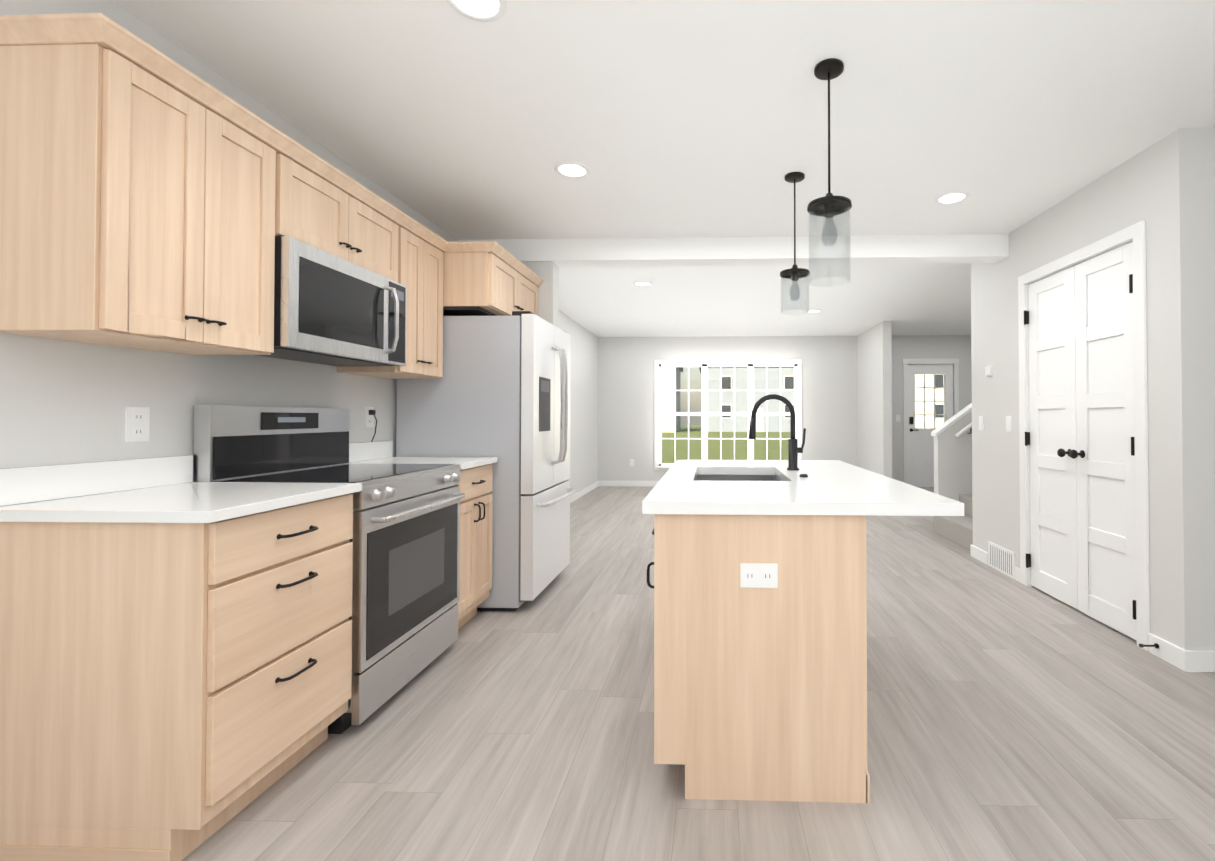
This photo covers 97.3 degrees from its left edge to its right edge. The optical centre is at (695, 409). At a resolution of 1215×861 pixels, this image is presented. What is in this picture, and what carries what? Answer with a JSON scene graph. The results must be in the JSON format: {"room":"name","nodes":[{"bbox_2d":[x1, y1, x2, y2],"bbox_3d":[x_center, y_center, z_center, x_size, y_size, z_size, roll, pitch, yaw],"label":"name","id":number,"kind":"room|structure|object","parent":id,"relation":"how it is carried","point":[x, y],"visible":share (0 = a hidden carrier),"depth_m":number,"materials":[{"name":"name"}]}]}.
{"room":"kitchen","nodes":[
{"label":"kitchen","id":0,"kind":"room"},
{"bbox_2d":[0,0,597,496],"bbox_3d":[-1.879,-0.040,3.777,0.120,2.520,10.540,0,-1,2],"label":"wall","id":1,"kind":"structure","parent":0,"point":[64,402],"depth_m":1.88,"materials":[{"name":"white paint"}]},
{"bbox_2d":[125,407,149,441],"bbox_3d":[-1.880,0.048,1.782,0.006,0.116,0.072,0,-1,2],"label":"electrical outlet","id":2,"kind":"object","parent":1,"relation":"attached to","point":[137,424],"visible":1,"depth_m":1.78,"materials":[{"name":"white plastic"}]},
{"bbox_2d":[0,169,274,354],"bbox_3d":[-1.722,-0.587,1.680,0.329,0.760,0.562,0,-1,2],"label":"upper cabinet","id":3,"kind":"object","parent":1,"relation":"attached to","point":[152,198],"depth_m":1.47,"materials":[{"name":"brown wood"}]},
{"bbox_2d":[0,13,499,308],"bbox_3d":[-1.541,-0.823,2.273,0.651,0.377,1.828,0,-1,2],"label":"upper cabinet","id":4,"kind":"object","parent":1,"relation":"attached to","point":[128,109],"depth_m":1.63,"materials":[{"name":"brown wood"}]},
{"bbox_2d":[257,236,406,365],"bbox_3d":[-1.647,-0.434,2.340,0.433,0.414,0.754,0,-1,2],"label":"microwave","id":5,"kind":"object","parent":4,"relation":"attached to","point":[331,309],"visible":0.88,"depth_m":2.21,"materials":[{"name":"silver metal"}]},
{"bbox_2d":[365,407,373,426],"bbox_3d":[-1.841,0.040,2.985,0.006,0.116,0.072,0,-1,2],"label":"electrical outlet","id":6,"kind":"object","parent":1,"relation":"attached to","point":[369,420],"visible":0.77,"depth_m":2.97,"materials":[{"name":"white plastic"}]},
{"bbox_2d":[369,410,376,441],"bbox_3d":[-1.817,0.090,2.978,0.041,0.181,0.035,0,-1,2],"label":"plug","id":7,"kind":"object","parent":6,"relation":"attached to","point":[372,412],"visible":0.96,"depth_m":2.98,"materials":[{"name":"black plastic"}]},
{"bbox_2d":[337,293,447,378],"bbox_3d":[-1.680,-0.571,2.951,0.328,0.760,0.452,0,-1,2],"label":"upper cabinet","id":8,"kind":"object","parent":1,"relation":"attached to","point":[424,320],"depth_m":2.92,"materials":[{"name":"brown wood"}]},
{"bbox_2d":[448,246,542,315],"bbox_3d":[-1.497,-0.806,3.611,0.651,0.377,0.849,0,-1,2],"label":"upper cabinet","id":9,"kind":"object","parent":1,"relation":"attached to","point":[519,285],"depth_m":3.50,"materials":[{"name":"brown wood"}]},
{"bbox_2d":[570,481,598,502],"bbox_3d":[-1.719,1.208,6.521,0.017,0.095,4.692,0,-1,2],"label":"baseboard","id":10,"kind":"structure","parent":1,"relation":"attached to","point":[587,489],"depth_m":7.87,"materials":[{"name":"white paint"}]},
{"bbox_2d":[522,261,558,327],"bbox_3d":[-1.446,0.047,4.102,0.724,2.355,0.160,0,-1,2],"label":"wall","id":11,"kind":"structure","parent":0,"point":[547,272],"depth_m":4.03,"materials":[{"name":"white paint"}]},
{"bbox_2d":[113,0,1214,336],"bbox_3d":[1.445,-1.351,3.685,6.770,0.100,10.540,0,-1,2],"label":"ceiling","id":12,"kind":"structure","parent":0,"point":[683,118],"depth_m":2.36,"materials":[{"name":"white paint"}]},
{"bbox_2d":[446,0,506,21],"bbox_3d":[-0.711,-1.323,1.704,0.196,0.007,0.196,0,-1,2],"label":"recessed light","id":13,"kind":"object","parent":12,"relation":"in","point":[485,10],"visible":1,"depth_m":1.74,"materials":[{"name":"white paint"}]},
{"bbox_2d":[554,161,590,177],"bbox_3d":[-0.673,-1.308,2.884,0.196,0.007,0.196,0,-1,2],"label":"recessed light","id":14,"kind":"object","parent":12,"relation":"in","point":[571,169],"visible":1,"depth_m":2.87,"materials":[{"name":"white paint"}]},
{"bbox_2d":[633,281,651,285],"bbox_3d":[-0.537,-1.276,5.350,0.196,0.007,0.196,0,-1,2],"label":"recessed light","id":15,"kind":"object","parent":12,"relation":"in","point":[641,283],"visible":1,"depth_m":5.33,"materials":[{"name":"white paint"}]},
{"bbox_2d":[780,172,809,314],"bbox_3d":[0.556,-0.928,2.959,0.168,0.765,0.168,0,-1,2],"label":"pendant light","id":16,"kind":"object","parent":12,"relation":"hanging from","point":[795,273],"visible":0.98,"depth_m":2.95,"materials":[{"name":"clear glass"}]},
{"bbox_2d":[807,309,821,312],"bbox_3d":[1.509,-1.259,6.734,0.196,0.007,0.196,0,-1,2],"label":"recessed light","id":17,"kind":"object","parent":12,"relation":"in","point":[814,311],"visible":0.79,"depth_m":6.74,"materials":[{"name":"white paint"}]},
{"bbox_2d":[807,58,851,286],"bbox_3d":[0.515,-0.907,2.039,0.168,0.830,0.168,0,-1,2],"label":"pendant light","id":18,"kind":"object","parent":12,"relation":"hanging from","point":[829,205],"visible":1,"depth_m":2.03,"materials":[{"name":"clear glass"}]},
{"bbox_2d":[934,191,969,203],"bbox_3d":[1.575,-1.304,3.250,0.196,0.007,0.196,0,-1,2],"label":"recessed light","id":19,"kind":"object","parent":12,"relation":"in","point":[951,197],"visible":1,"depth_m":3.24,"materials":[{"name":"white paint"}]},
{"bbox_2d":[182,486,1214,860],"bbox_3d":[1.445,1.268,3.652,6.770,0.100,10.540,0,-1,2],"label":"floor","id":20,"kind":"structure","parent":0,"point":[1010,718],"depth_m":1.87,"materials":[{"name":"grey wood"}]},
{"bbox_2d":[0,484,361,860],"bbox_3d":[-1.570,0.744,1.654,0.635,0.902,0.567,0,-1,2],"label":"base cabinet","id":21,"kind":"object","parent":20,"relation":"on","point":[175,662],"depth_m":1.38,"materials":[{"name":"brown wood"}]},
{"bbox_2d":[193,405,464,733],"bbox_3d":[-1.500,0.594,2.322,0.710,1.215,0.758,0,-1,2],"label":"range","id":22,"kind":"object","parent":20,"relation":"on","point":[405,539],"visible":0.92,"depth_m":2.18,"materials":[{"name":"silver metal"}]},
{"bbox_2d":[332,460,495,628],"bbox_3d":[-1.527,0.760,2.930,0.633,0.902,0.450,0,-1,2],"label":"base cabinet","id":23,"kind":"object","parent":20,"relation":"on","point":[476,480],"depth_m":2.90,"materials":[{"name":"brown wood"}]},
{"bbox_2d":[396,311,574,610],"bbox_3d":[-1.335,0.313,3.585,0.919,1.808,0.820,0,-1,2],"label":"refrigerator","id":24,"kind":"object","parent":20,"relation":"on","point":[500,389],"visible":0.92,"depth_m":3.18,"materials":[{"name":"grey metal"}]},
{"bbox_2d":[647,516,869,802],"bbox_3d":[0.207,0.765,2.378,0.693,0.876,1.533,0,-1,2],"label":"kitchen island","id":25,"kind":"object","parent":20,"relation":"on","point":[759,586],"depth_m":1.62,"materials":[{"name":"brown wood"}]},
{"bbox_2d":[642,460,963,515],"bbox_3d":[0.346,0.308,2.382,0.966,0.038,1.576,0,-1,2],"label":"island countertop","id":26,"kind":"structure","parent":25,"relation":"on","point":[689,487],"depth_m":1.80,"materials":[{"name":"white stone"}]},
{"bbox_2d":[748,394,807,476],"bbox_3d":[0.392,0.105,2.426,0.281,0.367,0.348,0,-1,2],"label":"faucet","id":27,"kind":"object","parent":26,"relation":"on","point":[794,449],"visible":1,"depth_m":2.56,"materials":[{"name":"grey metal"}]},
{"bbox_2d":[931,403,972,549],"bbox_3d":[3.581,-0.015,4.960,2.336,2.500,1.068,0,-1,2],"label":"stairs","id":28,"kind":"structure","parent":20,"relation":"on","point":[952,457],"depth_m":5.39,"materials":[{"name":"grey carpet"}]},
{"bbox_2d":[458,234,1008,266],"bbox_3d":[0.251,-1.214,4.053,4.120,0.165,0.180,0,-1,2],"label":"header beam","id":29,"kind":"structure","parent":0,"point":[779,250],"depth_m":3.97,"materials":[{"name":"white paint"}]},
{"bbox_2d":[598,335,971,481],"bbox_3d":[1.615,0.025,8.875,6.530,2.520,0.120,0,-1,2],"label":"wall","id":30,"kind":"structure","parent":0,"point":[626,398],"depth_m":8.83,"materials":[{"name":"white paint"}]},
{"bbox_2d":[599,481,658,486],"bbox_3d":[0.893,1.237,8.817,5.090,0.095,0.020,0,-1,2],"label":"baseboard","id":31,"kind":"structure","parent":30,"relation":"attached to","point":[601,483],"depth_m":8.88,"materials":[{"name":"white paint"}]},
{"bbox_2d":[654,359,801,470],"bbox_3d":[0.539,0.085,8.875,2.460,1.864,0.130,0,-1,2],"label":"living room window","id":32,"kind":"structure","parent":30,"relation":"in","point":[750,364],"depth_m":8.89,"materials":[{"name":"white paint"}]},
{"bbox_2d":[896,415,900,421],"bbox_3d":[3.357,0.134,8.752,0.072,0.116,0.008,0,-1,2],"label":"light switch","id":33,"kind":"object","parent":30,"relation":"attached to","point":[898,418],"visible":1,"depth_m":8.75,"materials":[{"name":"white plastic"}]},
{"bbox_2d":[908,364,952,486],"bbox_3d":[3.893,0.257,8.768,0.754,2.033,0.090,0,-1,2],"label":"front door","id":34,"kind":"structure","parent":30,"relation":"in","point":[920,457],"depth_m":8.77,"materials":[{"name":"white paint"}]},
{"bbox_2d":[903,358,958,483],"bbox_3d":[3.892,0.216,8.728,0.920,2.135,0.020,0,-1,2],"label":"door frame","id":35,"kind":"structure","parent":30,"relation":"attached to","point":[954,361],"depth_m":8.73,"materials":[{"name":"white paint"}]},
{"bbox_2d":[857,321,891,477],"bbox_3d":[2.721,0.015,8.104,0.120,2.520,1.350,0,-1,2],"label":"wall","id":36,"kind":"structure","parent":0,"point":[874,398],"depth_m":7.79,"materials":[{"name":"white paint"}]},
{"bbox_2d":[971,128,1211,649],"bbox_3d":[2.353,-0.044,3.451,0.120,2.520,1.995,0,-1,2],"label":"wall","id":37,"kind":"structure","parent":0,"point":[1159,187],"depth_m":2.59,"materials":[{"name":"white paint"}]},
{"bbox_2d":[970,545,987,557],"bbox_3d":[3.523,1.181,4.404,2.424,0.095,0.017,0,-1,2],"label":"baseboard","id":38,"kind":"structure","parent":37,"relation":"attached to","point":[975,552],"depth_m":4.33,"materials":[{"name":"white paint"}]},
{"bbox_2d":[1139,643,1158,648],"bbox_3d":[2.209,1.150,2.578,0.081,0.024,0.024,0,-1,2],"label":"door stop","id":39,"kind":"object","parent":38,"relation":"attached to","point":[1155,645],"visible":1,"depth_m":2.57,"materials":[{"name":"brown metal"}]},
{"bbox_2d":[979,416,983,429],"bbox_3d":[2.316,0.106,4.288,0.008,0.116,0.072,0,-1,2],"label":"light switch","id":40,"kind":"object","parent":37,"relation":"attached to","point":[981,422],"visible":1,"depth_m":4.28,"materials":[{"name":"white plastic"}]},
{"bbox_2d":[985,365,992,376],"bbox_3d":[2.305,-0.305,4.154,0.022,0.085,0.085,0,-1,2],"label":"thermostat","id":41,"kind":"object","parent":37,"relation":"attached to","point":[988,371],"visible":0.98,"depth_m":4.13,"materials":[{"name":"white plastic"}]},
{"bbox_2d":[988,541,1015,579],"bbox_3d":[2.305,1.128,3.986,0.010,0.190,0.360,0,-1,2],"label":"air vent","id":42,"kind":"object","parent":37,"relation":"in","point":[1001,559],"visible":1,"depth_m":3.96,"materials":[{"name":"white plastic"}]},
{"bbox_2d":[1006,416,1011,431],"bbox_3d":[2.303,0.101,3.889,0.008,0.116,0.072,0,-1,2],"label":"light switch","id":43,"kind":"object","parent":37,"relation":"attached to","point":[1008,423],"visible":1,"depth_m":3.88,"materials":[{"name":"white plastic"}]},
{"bbox_2d":[1024,242,1136,640],"bbox_3d":[2.282,0.162,3.191,0.103,2.080,0.961,0,-1,2],"label":"pantry doors","id":44,"kind":"structure","parent":37,"relation":"in","point":[1079,436],"depth_m":3.11,"materials":[{"name":"white paint"}]},
{"bbox_2d":[1018,220,1149,651],"bbox_3d":[2.336,0.131,3.189,0.135,2.162,1.089,0,-1,2],"label":"door frame","id":45,"kind":"structure","parent":37,"relation":"attached to","point":[1136,233],"depth_m":2.71,"materials":[{"name":"white paint"}]},
{"bbox_2d":[1205,128,1214,650],"bbox_3d":[3.527,-0.057,2.475,2.290,2.520,0.120,0,-1,2],"label":"wall","id":46,"kind":"structure","parent":0,"point":[1210,174],"depth_m":2.46,"materials":[{"name":"white paint"}]},
{"label":"outside","id":47,"kind":"structure","parent":0,"visible":0},
{"bbox_2d":[662,425,789,462],"bbox_3d":[1.508,2.132,49.467,140.000,0.050,80.700,0,-1,2],"label":"lawn","id":48,"kind":"structure","parent":47,"point":[694,443],"depth_m":26.17,"materials":[{"name":"green plant"}]},
{"bbox_2d":[662,367,682,431],"bbox_3d":[-7.328,-2.787,54.672,11.600,9.920,9.600,0,-1,2],"label":"house","id":49,"kind":"structure","parent":48,"relation":"on","point":[666,421],"depth_m":50.00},
{"bbox_2d":[699,367,793,431],"bbox_3d":[6.230,-2.767,56.229,11.600,9.920,9.600,0,-1,2],"label":"house","id":50,"kind":"structure","parent":48,"relation":"on","point":[739,385],"depth_m":51.74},
{"bbox_2d":[915,374,943,427],"bbox_3d":[19.657,-2.798,53.789,11.600,9.920,9.600,0,-1,2],"label":"house","id":51,"kind":"structure","parent":48,"relation":"on","point":[919,395],"depth_m":49.19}
]}

